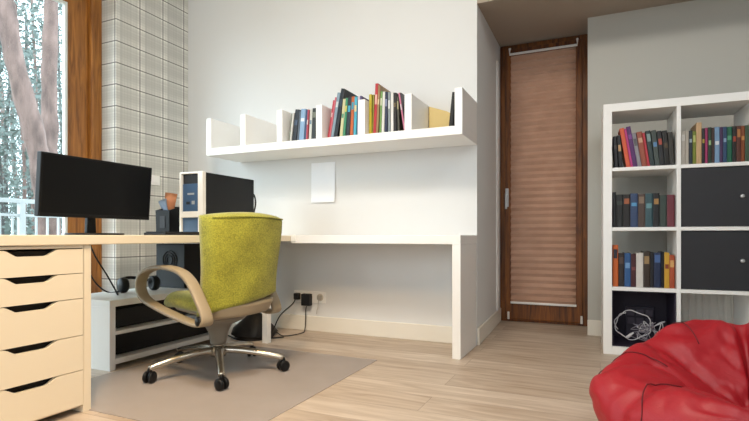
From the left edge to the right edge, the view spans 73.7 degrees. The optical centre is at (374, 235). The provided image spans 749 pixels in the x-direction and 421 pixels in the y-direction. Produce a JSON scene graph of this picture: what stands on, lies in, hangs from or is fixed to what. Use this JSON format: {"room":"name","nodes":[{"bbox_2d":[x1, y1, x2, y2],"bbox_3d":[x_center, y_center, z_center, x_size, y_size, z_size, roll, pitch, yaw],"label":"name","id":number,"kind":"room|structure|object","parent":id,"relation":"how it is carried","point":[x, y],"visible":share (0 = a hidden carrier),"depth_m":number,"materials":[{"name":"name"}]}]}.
{"room":"office","nodes":[
{"label":"office","id":0,"kind":"room"},
{"bbox_2d":[102,0,187,291],"bbox_3d":[-1.938,-0.737,4.165,0.300,2.950,0.724,0,0,24],"label":"wall","id":1,"kind":"structure","parent":0,"point":[145,42],"depth_m":4.01,"materials":[{"name":"tile"}]},
{"bbox_2d":[37,320,619,420],"bbox_3d":[0.380,0.768,1.266,6.350,0.060,6.620,0,0,24],"label":"floor","id":2,"kind":"structure","parent":0,"point":[521,371],"depth_m":2.48,"materials":[{"name":"brown wood"}]},
{"bbox_2d":[0,245,90,420],"bbox_3d":[-1.552,0.387,2.014,0.550,0.702,0.485,0,0,24],"label":"chest","id":3,"kind":"object","parent":2,"relation":"on","point":[45,290],"visible":0.95,"depth_m":1.95,"materials":[{"name":"beige wood"}]},
{"bbox_2d":[0,235,290,343],"bbox_3d":[-1.433,0.367,2.790,0.992,0.742,2.806,0,0,24],"label":"desk","id":4,"kind":"object","parent":2,"relation":"on","point":[5,240],"visible":0.42,"depth_m":2.19,"materials":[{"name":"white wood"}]},
{"bbox_2d":[34,151,151,234],"bbox_3d":[-1.598,-0.218,2.863,0.260,0.427,0.686,0,0,24],"label":"monitor","id":5,"kind":"object","parent":4,"relation":"on","point":[89,189],"visible":0.88,"depth_m":2.78,"materials":[{"name":"black plastic"}]},
{"bbox_2d":[155,207,179,231],"bbox_3d":[-1.412,-0.104,3.434,0.110,0.200,0.142,0,0,14],"label":"desk organizer","id":6,"kind":"object","parent":4,"relation":"on","point":[166,220],"visible":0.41,"depth_m":3.38,"materials":[{"name":"black plastic"}]},
{"bbox_2d":[165,192,176,209],"bbox_3d":[-1.423,-0.185,3.465,0.115,0.235,0.018,0,0,3],"label":"leaflet","id":7,"kind":"object","parent":6,"relation":"in","point":[171,198],"visible":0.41,"depth_m":3.46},
{"bbox_2d":[144,231,198,234],"bbox_3d":[-1.074,-0.014,2.822,0.150,0.019,0.440,0,0,20],"label":"keyboard","id":8,"kind":"object","parent":4,"relation":"on","point":[163,232],"visible":0.77,"depth_m":2.64,"materials":[{"name":"black plastic"}]},
{"bbox_2d":[180,171,255,231],"bbox_3d":[-1.040,-0.204,3.386,0.191,0.400,0.546,0,0,24],"label":"computer tower","id":9,"kind":"object","parent":4,"relation":"on","point":[201,192],"visible":0.72,"depth_m":3.18,"materials":[{"name":"black plastic"}]},
{"bbox_2d":[91,287,209,371],"bbox_3d":[-1.443,0.545,3.232,0.430,0.385,0.935,0,0,24],"label":"shelf unit","id":10,"kind":"object","parent":2,"relation":"on","point":[103,304],"visible":0.28,"depth_m":2.79,"materials":[{"name":"white paint"}]},
{"bbox_2d":[117,275,159,292],"bbox_3d":[-1.529,0.304,3.195,0.196,0.096,0.245,0,0,39],"label":"headphones","id":11,"kind":"object","parent":10,"relation":"on","point":[123,284],"visible":0.93,"depth_m":3.20,"materials":[{"name":"black plastic"}]},
{"bbox_2d":[117,277,129,292],"bbox_3d":[-1.553,0.304,3.086,0.096,0.096,0.046,0,0,39],"label":"ear cup","id":12,"kind":"object","parent":11,"relation":"on","point":[123,284],"depth_m":3.06,"materials":[{"name":"black plastic"}]},
{"bbox_2d":[148,275,159,289],"bbox_3d":[-1.427,0.304,3.241,0.096,0.096,0.046,0,0,39],"label":"ear cup","id":13,"kind":"object","parent":11,"relation":"on","point":[153,281],"depth_m":3.22,"materials":[{"name":"black plastic"}]},
{"bbox_2d":[115,315,185,334],"bbox_3d":[-1.440,0.536,3.231,0.416,0.020,0.863,0,0,24],"label":"shelf","id":14,"kind":"object","parent":10,"relation":"attached to","point":[141,326],"depth_m":2.94,"materials":[{"name":"white paint"}]},
{"bbox_2d":[115,300,188,327],"bbox_3d":[-1.466,0.469,3.243,0.354,0.113,0.835,0,0,24],"label":"drawer","id":15,"kind":"object","parent":10,"relation":"on","point":[126,315],"visible":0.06,"depth_m":2.96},
{"bbox_2d":[115,322,207,354],"bbox_3d":[-1.466,0.618,3.243,0.354,0.120,0.835,0,0,24],"label":"drawer","id":16,"kind":"object","parent":10,"relation":"on","point":[135,340],"visible":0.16,"depth_m":3.06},
{"bbox_2d":[156,243,200,288],"bbox_3d":[-1.353,0.203,3.492,0.260,0.298,0.208,0,0,24],"label":"computer","id":17,"kind":"object","parent":10,"relation":"on","point":[185,256],"visible":0.84,"depth_m":3.41,"materials":[{"name":"black plastic"}]},
{"bbox_2d":[231,313,277,339],"bbox_3d":[-0.883,0.628,3.683,0.300,0.220,0.323,0,0,24],"label":"bag","id":18,"kind":"object","parent":2,"relation":"on","point":[250,326],"visible":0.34,"depth_m":3.57,"materials":[{"name":"fabric"}]},
{"bbox_2d":[228,293,299,340],"bbox_3d":[-0.780,0.593,3.699,0.568,0.291,0.292,0,0,-28],"label":"power cable","id":19,"kind":"object","parent":2,"relation":"on","point":[296,295],"visible":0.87,"depth_m":3.81,"materials":[{"name":"black plastic"}]},
{"bbox_2d":[235,293,311,338],"bbox_3d":[-0.691,0.593,3.660,0.613,0.288,0.217,0,0,-41],"label":"power adapter","id":20,"kind":"object","parent":2,"relation":"on","point":[306,299],"visible":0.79,"depth_m":3.86,"materials":[{"name":"black plastic"}]},
{"bbox_2d":[589,319,748,420],"bbox_3d":[1.267,0.523,1.687,0.991,0.423,0.876,0,0,24],"label":"bean bag","id":21,"kind":"object","parent":2,"relation":"on","point":[692,370],"visible":1,"depth_m":1.78,"materials":[{"name":"leather"}]},
{"bbox_2d":[601,91,748,354],"bbox_3d":[1.887,-0.043,3.153,0.820,1.562,0.395,0,0,23],"label":"bookcase","id":22,"kind":"object","parent":2,"relation":"on","point":[708,260],"visible":0.87,"depth_m":2.97,"materials":[{"name":"white paint"}]},
{"bbox_2d":[612,192,615,226],"bbox_3d":[1.540,-0.166,3.219,0.019,0.222,0.160,0,0,23],"label":"book","id":23,"kind":"object","parent":22,"relation":"on","point":[613,193],"visible":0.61,"depth_m":3.15,"materials":[{"name":"paper"}]},
{"bbox_2d":[612,245,617,285],"bbox_3d":[1.547,0.186,3.220,0.030,0.260,0.171,0,0,23],"label":"book","id":24,"kind":"object","parent":22,"relation":"on","point":[614,247],"visible":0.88,"depth_m":3.14,"materials":[{"name":"paper"}]},
{"bbox_2d":[612,136,617,167],"bbox_3d":[1.545,-0.526,3.213,0.032,0.201,0.161,0,0,23],"label":"book","id":25,"kind":"object","parent":22,"relation":"on","point":[614,139],"visible":0.78,"depth_m":3.14,"materials":[{"name":"paper"}]},
{"bbox_2d":[616,195,622,226],"bbox_3d":[1.567,-0.157,3.207,0.039,0.205,0.161,0,0,23],"label":"book","id":26,"kind":"object","parent":22,"relation":"on","point":[619,198],"visible":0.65,"depth_m":3.13,"materials":[{"name":"paper"}]},
{"bbox_2d":[617,135,622,167],"bbox_3d":[1.567,-0.529,3.204,0.036,0.206,0.161,0,0,23],"label":"book","id":27,"kind":"object","parent":22,"relation":"on","point":[619,149],"visible":0.63,"depth_m":3.13,"materials":[{"name":"paper"}]},
{"bbox_2d":[618,252,623,286],"bbox_3d":[1.579,0.211,3.209,0.034,0.210,0.161,0,0,23],"label":"book","id":28,"kind":"object","parent":22,"relation":"on","point":[620,255],"visible":0.83,"depth_m":3.14,"materials":[{"name":"paper"}]},
{"bbox_2d":[618,128,630,166],"bbox_3d":[1.596,-0.551,3.198,0.063,0.251,0.170,0,0,23],"label":"book","id":29,"kind":"object","parent":22,"relation":"on","point":[625,157],"visible":0.7,"depth_m":3.12,"materials":[{"name":"paper"}]},
{"bbox_2d":[623,194,629,226],"bbox_3d":[1.602,-0.157,3.188,0.039,0.205,0.161,0,0,23],"label":"book","id":30,"kind":"object","parent":22,"relation":"on","point":[626,197],"visible":0.7,"depth_m":3.12,"materials":[{"name":"paper"}]},
{"bbox_2d":[623,252,630,286],"bbox_3d":[1.611,0.211,3.194,0.034,0.210,0.161,0,0,23],"label":"book","id":31,"kind":"object","parent":22,"relation":"on","point":[627,256],"visible":0.92,"depth_m":3.12,"materials":[{"name":"paper"}]},
{"bbox_2d":[626,126,637,166],"bbox_3d":[1.633,-0.555,3.186,0.064,0.258,0.171,0,0,23],"label":"book","id":32,"kind":"object","parent":22,"relation":"on","point":[630,139],"visible":0.67,"depth_m":3.11,"materials":[{"name":"paper"}]},
{"bbox_2d":[631,253,635,286],"bbox_3d":[1.639,0.214,3.178,0.029,0.205,0.161,0,0,23],"label":"book","id":33,"kind":"object","parent":22,"relation":"on","point":[633,256],"visible":0.83,"depth_m":3.10,"materials":[{"name":"paper"}]},
{"bbox_2d":[630,193,637,226],"bbox_3d":[1.641,-0.160,3.174,0.041,0.210,0.161,0,0,23],"label":"book","id":34,"kind":"object","parent":22,"relation":"on","point":[633,196],"visible":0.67,"depth_m":3.10,"materials":[{"name":"paper"}]},
{"bbox_2d":[632,133,641,166],"bbox_3d":[1.656,-0.533,3.171,0.055,0.216,0.161,0,0,23],"label":"book","id":35,"kind":"object","parent":22,"relation":"on","point":[634,137],"visible":0.62,"depth_m":3.10,"materials":[{"name":"paper"}]},
{"bbox_2d":[634,252,642,286],"bbox_3d":[1.670,0.210,3.164,0.039,0.212,0.160,0,0,23],"label":"book","id":36,"kind":"object","parent":22,"relation":"on","point":[639,256],"visible":0.85,"depth_m":3.09,"materials":[{"name":"paper"}]},
{"bbox_2d":[638,194,644,226],"bbox_3d":[1.680,-0.157,3.162,0.039,0.205,0.161,0,0,23],"label":"book","id":37,"kind":"object","parent":22,"relation":"on","point":[641,197],"visible":0.67,"depth_m":3.09,"materials":[{"name":"paper"}]},
{"bbox_2d":[636,131,646,165],"bbox_3d":[1.684,-0.537,3.165,0.060,0.222,0.161,0,0,23],"label":"book","id":38,"kind":"object","parent":22,"relation":"on","point":[639,136],"visible":0.63,"depth_m":3.09,"materials":[{"name":"paper"}]},
{"bbox_2d":[612,290,675,346],"bbox_3d":[1.714,0.514,3.223,0.345,0.346,0.340,0,0,23],"label":"storage box","id":39,"kind":"object","parent":22,"relation":"in","point":[664,303],"visible":0.43,"depth_m":3.33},
{"bbox_2d":[614,310,650,339],"bbox_3d":[1.627,0.563,3.155,0.211,0.187,0.087,0,0,24],"label":"charging cable","id":40,"kind":"object","parent":39,"relation":"in","point":[620,314],"visible":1,"depth_m":3.15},
{"bbox_2d":[625,306,653,337],"bbox_3d":[1.776,0.577,3.349,0.170,0.207,0.037,0,0,23],"label":"block","id":41,"kind":"object","parent":39,"relation":"in","point":[631,318],"visible":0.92,"depth_m":3.34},
{"bbox_2d":[629,322,656,340],"bbox_3d":[1.689,0.602,3.147,0.158,0.121,0.063,0,0,24],"label":"cable","id":42,"kind":"object","parent":39,"relation":"in","point":[639,325],"visible":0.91,"depth_m":3.15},
{"bbox_2d":[641,251,649,287],"bbox_3d":[1.705,0.205,3.148,0.037,0.222,0.161,0,0,23],"label":"book","id":43,"kind":"object","parent":22,"relation":"on","point":[646,254],"visible":0.88,"depth_m":3.08,"materials":[{"name":"paper"}]},
{"bbox_2d":[645,193,652,226],"bbox_3d":[1.719,-0.159,3.148,0.041,0.208,0.161,0,0,23],"label":"book","id":44,"kind":"object","parent":22,"relation":"on","point":[648,196],"visible":0.67,"depth_m":3.08,"materials":[{"name":"paper"}]},
{"bbox_2d":[645,130,654,165],"bbox_3d":[1.723,-0.537,3.142,0.053,0.224,0.161,0,0,23],"label":"book","id":45,"kind":"object","parent":22,"relation":"on","point":[647,133],"visible":0.63,"depth_m":3.07,"materials":[{"name":"paper"}]},
{"bbox_2d":[650,252,653,287],"bbox_3d":[1.732,0.209,3.140,0.019,0.215,0.160,0,0,23],"label":"book","id":46,"kind":"object","parent":22,"relation":"on","point":[651,253],"visible":0.76,"depth_m":3.07,"materials":[{"name":"paper"}]},
{"bbox_2d":[650,130,659,165],"bbox_3d":[1.749,-0.537,3.129,0.049,0.224,0.161,0,0,23],"label":"book","id":47,"kind":"object","parent":22,"relation":"on","point":[653,132],"visible":0.68,"depth_m":3.06,"materials":[{"name":"paper"}]},
{"bbox_2d":[653,193,658,226],"bbox_3d":[1.752,-0.159,3.127,0.034,0.208,0.161,0,0,23],"label":"book","id":48,"kind":"object","parent":22,"relation":"on","point":[655,195],"visible":0.68,"depth_m":3.06,"materials":[{"name":"paper"}]},
{"bbox_2d":[653,252,660,287],"bbox_3d":[1.762,0.209,3.133,0.041,0.215,0.161,0,0,23],"label":"book","id":49,"kind":"object","parent":22,"relation":"on","point":[657,255],"visible":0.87,"depth_m":3.06,"materials":[{"name":"paper"}]},
{"bbox_2d":[656,131,664,165],"bbox_3d":[1.775,-0.534,3.119,0.042,0.216,0.161,0,0,23],"label":"book","id":50,"kind":"object","parent":22,"relation":"on","point":[658,133],"visible":0.62,"depth_m":3.05,"materials":[{"name":"paper"}]},
{"bbox_2d":[659,195,666,226],"bbox_3d":[1.790,-0.152,3.120,0.039,0.195,0.160,0,0,23],"label":"book","id":51,"kind":"object","parent":22,"relation":"on","point":[662,198],"visible":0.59,"depth_m":3.05,"materials":[{"name":"paper"}]},
{"bbox_2d":[661,130,669,164],"bbox_3d":[1.800,-0.534,3.108,0.041,0.216,0.161,0,0,23],"label":"book","id":52,"kind":"object","parent":22,"relation":"on","point":[664,133],"visible":0.6,"depth_m":3.04,"materials":[{"name":"paper"}]},
{"bbox_2d":[664,252,668,287],"bbox_3d":[1.804,0.209,3.106,0.026,0.215,0.161,0,0,23],"label":"book","id":53,"kind":"object","parent":22,"relation":"on","point":[666,254],"visible":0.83,"depth_m":3.03,"materials":[{"name":"paper"}]},
{"bbox_2d":[667,195,673,226],"bbox_3d":[1.824,-0.152,3.100,0.039,0.195,0.160,0,0,23],"label":"book","id":54,"kind":"object","parent":22,"relation":"on","point":[670,198],"visible":0.65,"depth_m":3.03,"materials":[{"name":"paper"}]},
{"bbox_2d":[667,132,673,164],"bbox_3d":[1.827,-0.529,3.099,0.034,0.206,0.160,0,0,23],"label":"book","id":55,"kind":"object","parent":22,"relation":"on","point":[669,134],"visible":0.5,"depth_m":3.03,"materials":[{"name":"paper"}]},
{"bbox_2d":[669,254,674,287],"bbox_3d":[1.829,0.216,3.095,0.026,0.200,0.161,0,0,23],"label":"book","id":56,"kind":"object","parent":22,"relation":"on","point":[671,257],"visible":0.82,"depth_m":3.02,"materials":[{"name":"paper"}]},
{"bbox_2d":[681,131,684,164],"bbox_3d":[1.885,-0.528,3.077,0.023,0.205,0.161,0,0,23],"label":"book","id":57,"kind":"object","parent":22,"relation":"on","point":[682,132],"visible":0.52,"depth_m":3.00,"materials":[{"name":"paper"}]},
{"bbox_2d":[685,131,688,163],"bbox_3d":[1.904,-0.528,3.069,0.017,0.205,0.160,0,0,23],"label":"book","id":58,"kind":"object","parent":22,"relation":"on","point":[686,132],"visible":0.37,"depth_m":3.00,"materials":[{"name":"paper"}]},
{"bbox_2d":[692,131,695,163],"bbox_3d":[1.940,-0.526,3.058,0.019,0.200,0.161,0,0,23],"label":"book","id":59,"kind":"object","parent":22,"relation":"on","point":[693,132],"visible":0.52,"depth_m":2.98,"materials":[{"name":"paper"}]},
{"bbox_2d":[691,122,701,163],"bbox_3d":[1.965,-0.551,3.057,0.027,0.250,0.180,0,0,23],"label":"book","id":60,"kind":"object","parent":22,"relation":"on","point":[697,127],"visible":0.54,"depth_m":2.98,"materials":[{"name":"paper"}]},
{"bbox_2d":[711,128,714,162],"bbox_3d":[2.022,-0.532,3.014,0.015,0.212,0.160,0,0,23],"label":"book","id":61,"kind":"object","parent":22,"relation":"on","point":[712,129],"visible":0.3,"depth_m":2.94,"materials":[{"name":"paper"}]},
{"bbox_2d":[714,127,719,162],"bbox_3d":[2.042,-0.533,3.008,0.025,0.215,0.161,0,0,23],"label":"book","id":62,"kind":"object","parent":22,"relation":"on","point":[717,129],"visible":0.5,"depth_m":2.93,"materials":[{"name":"paper"}]},
{"bbox_2d":[723,127,726,162],"bbox_3d":[2.076,-0.532,2.991,0.019,0.212,0.161,0,0,23],"label":"book","id":63,"kind":"object","parent":22,"relation":"on","point":[724,128],"visible":0.5,"depth_m":2.92,"materials":[{"name":"paper"}]},
{"bbox_2d":[727,127,731,161],"bbox_3d":[2.101,-0.532,2.990,0.027,0.212,0.161,0,0,23],"label":"book","id":64,"kind":"object","parent":22,"relation":"on","point":[729,129],"visible":0.5,"depth_m":2.92,"materials":[{"name":"paper"}]},
{"bbox_2d":[732,126,735,161],"bbox_3d":[2.120,-0.532,2.974,0.019,0.212,0.161,0,0,23],"label":"book","id":65,"kind":"object","parent":22,"relation":"on","point":[733,127],"visible":0.5,"depth_m":2.90,"materials":[{"name":"paper"}]},
{"bbox_2d":[736,126,740,161],"bbox_3d":[2.138,-0.532,2.965,0.021,0.212,0.161,0,0,23],"label":"book","id":66,"kind":"object","parent":22,"relation":"on","point":[738,128],"visible":0.52,"depth_m":2.89,"materials":[{"name":"paper"}]},
{"bbox_2d":[741,126,744,161],"bbox_3d":[2.158,-0.532,2.961,0.019,0.212,0.161,0,0,23],"label":"book","id":67,"kind":"object","parent":22,"relation":"on","point":[742,127],"visible":0.48,"depth_m":2.89,"materials":[{"name":"paper"}]},
{"bbox_2d":[745,125,748,160],"bbox_3d":[2.175,-0.532,2.949,0.019,0.212,0.160,0,0,23],"label":"book","id":68,"kind":"object","parent":22,"relation":"on","point":[746,126],"visible":0.32,"depth_m":2.88,"materials":[{"name":"paper"}]},
{"bbox_3d":[-0.791,0.736,2.628,1.195,0.003,1.280,0,0,24],"label":"floor mat","id":69,"kind":"object","parent":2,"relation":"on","visible":0},
{"bbox_2d":[135,212,289,390],"bbox_3d":[-0.863,0.307,2.712,0.749,0.855,0.731,0,0,40],"label":"office chair","id":70,"kind":"object","parent":69,"relation":"on","point":[239,251],"visible":1,"depth_m":2.47,"materials":[{"name":"fabric"}]},
{"bbox_2d":[188,0,499,344],"bbox_3d":[-0.358,-0.737,4.539,2.872,2.950,1.260,0,0,24],"label":"wall","id":71,"kind":"structure","parent":0,"point":[258,59],"depth_m":3.78,"materials":[{"name":"paint"}]},
{"bbox_2d":[294,290,325,303],"bbox_3d":[-0.507,0.475,3.908,0.290,0.090,0.014,0,0,24],"label":"wall socket","id":72,"kind":"object","parent":71,"relation":"attached to","point":[314,293],"visible":0.7,"depth_m":3.89,"materials":[{"name":"white paint"}]},
{"bbox_2d":[311,162,334,202],"bbox_3d":[-0.399,-0.413,3.856,0.211,0.308,0.013,0,0,24],"label":"paper sheet","id":73,"kind":"object","parent":71,"relation":"attached to","point":[322,174],"visible":1,"depth_m":3.86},
{"bbox_2d":[206,87,476,162],"bbox_3d":[-0.300,-0.757,3.605,1.998,0.284,0.392,0,0,24],"label":"wall shelf","id":74,"kind":"object","parent":71,"relation":"attached to","point":[256,139],"visible":0.84,"depth_m":3.47,"materials":[{"name":"white paint"}]},
{"bbox_2d":[292,109,300,140],"bbox_3d":[-0.529,-0.788,3.649,0.069,0.235,0.171,0,0,24],"label":"book","id":75,"kind":"object","parent":74,"relation":"on","point":[296,119],"visible":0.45,"depth_m":3.57,"materials":[{"name":"paper"}]},
{"bbox_2d":[299,109,306,139],"bbox_3d":[-0.477,-0.786,3.618,0.059,0.230,0.171,0,0,24],"label":"book","id":76,"kind":"object","parent":74,"relation":"on","point":[303,111],"visible":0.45,"depth_m":3.54,"materials":[{"name":"paper"}]},
{"bbox_2d":[312,108,315,138],"bbox_3d":[-0.390,-0.784,3.587,0.040,0.227,0.171,0,0,24],"label":"book","id":77,"kind":"object","parent":74,"relation":"on","point":[314,109],"visible":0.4,"depth_m":3.51,"materials":[{"name":"paper"}]},
{"bbox_2d":[331,92,340,136],"bbox_3d":[-0.227,-0.828,3.530,0.076,0.314,0.211,0,0,24],"label":"book","id":78,"kind":"object","parent":74,"relation":"on","point":[338,93],"visible":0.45,"depth_m":3.43,"materials":[{"name":"paper"}]},
{"bbox_2d":[334,88,357,136],"bbox_3d":[-0.192,-0.840,3.540,0.084,0.339,0.251,0,0,24],"label":"book","id":79,"kind":"object","parent":74,"relation":"on","point":[345,93],"visible":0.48,"depth_m":3.43,"materials":[{"name":"paper"}]},
{"bbox_2d":[346,97,351,135],"bbox_3d":[-0.137,-0.807,3.479,0.044,0.273,0.191,0,0,24],"label":"book","id":80,"kind":"object","parent":74,"relation":"on","point":[349,98],"visible":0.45,"depth_m":3.39,"materials":[{"name":"paper"}]},
{"bbox_2d":[350,96,354,134],"bbox_3d":[-0.113,-0.807,3.468,0.036,0.273,0.191,0,0,24],"label":"book","id":81,"kind":"object","parent":74,"relation":"on","point":[353,97],"visible":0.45,"depth_m":3.38,"materials":[{"name":"paper"}]},
{"bbox_2d":[353,97,357,134],"bbox_3d":[-0.091,-0.805,3.457,0.029,0.268,0.191,0,0,24],"label":"book","id":82,"kind":"object","parent":74,"relation":"on","point":[356,98],"visible":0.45,"depth_m":3.37,"materials":[{"name":"paper"}]},
{"bbox_2d":[369,94,372,133],"bbox_3d":[0.013,-0.807,3.417,0.019,0.272,0.200,0,0,24],"label":"book","id":83,"kind":"object","parent":74,"relation":"on","point":[370,95],"visible":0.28,"depth_m":3.33,"materials":[{"name":"paper"}]},
{"bbox_2d":[373,83,388,132],"bbox_3d":[0.060,-0.840,3.426,0.038,0.339,0.261,0,0,24],"label":"book","id":84,"kind":"object","parent":74,"relation":"on","point":[376,84],"visible":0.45,"depth_m":3.31,"materials":[{"name":"paper"}]},
{"bbox_2d":[376,85,389,132],"bbox_3d":[0.074,-0.833,3.414,0.032,0.325,0.251,0,0,24],"label":"book","id":85,"kind":"object","parent":74,"relation":"on","point":[380,88],"visible":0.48,"depth_m":3.30,"materials":[{"name":"paper"}]},
{"bbox_2d":[384,92,387,131],"bbox_3d":[0.114,-0.808,3.366,0.019,0.275,0.191,1,0,24],"label":"book","id":86,"kind":"object","parent":74,"relation":"on","point":[386,93],"visible":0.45,"depth_m":3.28,"materials":[{"name":"paper"}]},
{"bbox_2d":[388,92,390,131],"bbox_3d":[0.134,-0.807,3.360,0.017,0.272,0.191,0,0,24],"label":"book","id":87,"kind":"object","parent":74,"relation":"on","point":[389,93],"visible":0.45,"depth_m":3.27,"materials":[{"name":"paper"}]},
{"bbox_2d":[393,93,398,130],"bbox_3d":[0.171,-0.802,3.342,0.020,0.262,0.191,0,0,24],"label":"book","id":88,"kind":"object","parent":74,"relation":"on","point":[395,127],"visible":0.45,"depth_m":3.26,"materials":[{"name":"paper"}]},
{"bbox_2d":[397,96,403,130],"bbox_3d":[0.192,-0.790,3.336,0.022,0.238,0.191,0,0,24],"label":"book","id":89,"kind":"object","parent":74,"relation":"on","point":[399,116],"visible":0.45,"depth_m":3.25,"materials":[{"name":"paper"}]},
{"bbox_2d":[429,107,449,127],"bbox_3d":[0.454,-0.783,3.446,0.151,0.224,0.050,0,0,24],"label":"magazine file","id":90,"kind":"object","parent":74,"relation":"on","point":[437,117],"visible":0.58,"depth_m":3.43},
{"bbox_2d":[449,92,454,125],"bbox_3d":[0.526,-0.777,3.181,0.044,0.216,0.240,0,0,24],"label":"binder","id":91,"kind":"object","parent":74,"relation":"on","point":[452,110],"visible":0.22,"depth_m":3.07,"materials":[{"name":"black plastic"}]},
{"bbox_2d":[233,312,451,342],"bbox_3d":[-0.508,0.680,3.907,2.518,0.115,0.016,0,0,24],"label":"baseboard","id":92,"kind":"structure","parent":71,"relation":"attached to","point":[410,331],"depth_m":3.69,"materials":[{"name":"paint"}]},
{"bbox_2d":[291,235,476,359],"bbox_3d":[0.055,0.365,3.418,1.198,0.746,0.440,0,0,24],"label":"desk","id":93,"kind":"object","parent":71,"relation":"attached to","point":[463,246],"visible":1,"depth_m":3.12,"materials":[{"name":"white paint"}]},
{"bbox_2d":[477,308,500,344],"bbox_3d":[0.897,0.680,3.860,0.016,0.115,1.047,0,0,22],"label":"baseboard","id":94,"kind":"structure","parent":71,"relation":"attached to","point":[486,328],"depth_m":3.71,"materials":[{"name":"paint"}]},
{"bbox_2d":[496,61,498,310],"bbox_3d":[1.032,-0.419,4.208,0.022,2.085,0.080,0,0,24],"label":"trim","id":95,"kind":"structure","parent":71,"relation":"attached to","point":[497,62],"depth_m":4.17,"materials":[{"name":"white paint"}]},
{"bbox_2d":[500,34,587,325],"bbox_3d":[1.431,-0.458,4.247,0.709,2.392,0.202,0,0,24],"label":"door","id":96,"kind":"structure","parent":71,"relation":"in","point":[564,315],"depth_m":4.20,"materials":[{"name":"brown wood"}]},
{"bbox_2d":[509,38,577,306],"bbox_3d":[1.410,-0.522,4.193,0.557,2.204,0.032,0,0,24],"label":"blind","id":97,"kind":"object","parent":96,"relation":"attached to","point":[543,84],"visible":1,"depth_m":4.18,"materials":[{"name":"fabric"}]},
{"bbox_2d":[477,0,692,46],"bbox_3d":[2.644,-1.891,3.184,3.801,0.643,1.259,0,0,24],"label":"ceiling","id":98,"kind":"structure","parent":0,"point":[511,22],"depth_m":3.63,"materials":[{"name":"beige paint"}]},
{"bbox_2d":[588,0,748,321],"bbox_3d":[3.112,-0.448,3.351,3.085,2.372,0.570,0,0,24],"label":"wall","id":99,"kind":"structure","parent":0,"point":[695,47],"depth_m":3.56,"materials":[{"name":"beige paint"}]},
{"bbox_2d":[587,320,600,335],"bbox_3d":[2.991,0.680,3.084,3.087,0.115,0.016,0,0,24],"label":"baseboard","id":100,"kind":"structure","parent":99,"relation":"attached to","point":[593,326],"depth_m":3.69,"materials":[{"name":"paint"}]},
{"bbox_2d":[681,293,733,323],"bbox_3d":[2.427,0.465,3.285,1.420,0.227,0.090,0,0,24],"label":"radiator","id":101,"kind":"object","parent":99,"relation":"attached to","point":[693,306],"visible":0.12,"depth_m":3.34,"materials":[{"name":"metal"}]},
{"bbox_3d":[-3.041,-0.737,1.722,0.300,2.950,4.636,0,0,24],"label":"wall window","id":102,"kind":"structure","parent":0,"visible":0},
{"bbox_2d":[53,0,101,292],"bbox_3d":[-2.533,-0.592,2.963,0.094,2.660,1.956,0,0,24],"label":"window","id":103,"kind":"structure","parent":102,"relation":"attached to","point":[81,19],"depth_m":3.73,"materials":[{"name":"brown wood"}]},
{"label":"outside","id":104,"kind":"structure","parent":0,"visible":0},
{"bbox_3d":[-16.800,1.588,15.815,36.360,0.100,75.000,0,0,24],"label":"ground","id":105,"kind":"structure","parent":104,"visible":0},
{"bbox_2d":[0,64,58,232],"bbox_3d":[-16.518,-3.837,22.963,2.214,10.860,6.266,0,0,24],"label":"tree","id":106,"kind":"object","parent":105,"relation":"on","point":[12,160],"visible":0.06,"depth_m":22.90,"materials":[{"name":"green plant"}]},
{"bbox_2d":[0,0,61,234],"bbox_3d":[-5.337,-2.088,7.583,0.452,7.371,1.095,0,0,37],"label":"tree","id":107,"kind":"object","parent":105,"relation":"on","point":[31,122],"visible":0.61,"depth_m":7.50,"materials":[{"name":"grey plant"}]},
{"bbox_2d":[0,0,61,234],"bbox_3d":[-7.122,-3.837,9.749,2.215,10.852,6.066,0,0,24],"label":"tree","id":108,"kind":"object","parent":105,"relation":"on","point":[25,163],"visible":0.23,"depth_m":9.91,"materials":[{"name":"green plant"}]},
{"bbox_2d":[0,0,61,234],"bbox_3d":[-8.689,-3.835,11.619,2.152,10.854,6.096,0,0,24],"label":"tree","id":109,"kind":"object","parent":105,"relation":"on","point":[30,51],"visible":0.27,"depth_m":11.77,"materials":[{"name":"grey plant"}]},
{"bbox_2d":[0,0,61,234],"bbox_3d":[-10.120,-3.836,14.032,2.173,10.857,6.950,0,0,24],"label":"tree","id":110,"kind":"object","parent":105,"relation":"on","point":[8,98],"visible":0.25,"depth_m":13.93,"materials":[{"name":"grey plant"}]},
{"bbox_2d":[0,0,61,233],"bbox_3d":[-11.383,-3.837,16.823,2.181,10.855,5.793,0,0,24],"label":"tree","id":111,"kind":"object","parent":105,"relation":"on","point":[28,3],"visible":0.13,"depth_m":16.66,"materials":[{"name":"green plant"}]},
{"bbox_2d":[0,16,61,234],"bbox_3d":[-14.703,-3.834,20.914,2.146,10.863,6.631,0,0,24],"label":"tree","id":112,"kind":"object","parent":105,"relation":"on","point":[26,27],"visible":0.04,"depth_m":20.93,"materials":[{"name":"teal plant"}]},
{"bbox_2d":[0,15,61,231],"bbox_3d":[-12.616,-3.835,19.689,2.179,10.856,6.561,0,0,24],"label":"tree","id":113,"kind":"object","parent":105,"relation":"on","point":[59,47],"visible":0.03,"depth_m":19.80,"materials":[{"name":"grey plant"}]},
{"bbox_2d":[40,0,58,153],"bbox_3d":[-5.567,-2.585,8.517,0.502,8.371,0.605,0,0,9],"label":"tree","id":114,"kind":"object","parent":105,"relation":"on","point":[49,64],"visible":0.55,"depth_m":8.62,"materials":[{"name":"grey plant"}]},
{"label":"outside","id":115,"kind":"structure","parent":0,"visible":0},
{"bbox_3d":[-3.000,0.838,4.097,1.560,0.080,11.000,0,0,24],"label":"terrace","id":116,"kind":"object","parent":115,"visible":0},
{"bbox_2d":[0,198,61,234],"bbox_3d":[-3.414,0.221,4.833,0.050,1.155,8.000,0,0,24],"label":"balcony railing","id":117,"kind":"object","parent":116,"relation":"on","point":[21,215],"visible":0.12,"depth_m":4.82,"materials":[{"name":"white metal"}]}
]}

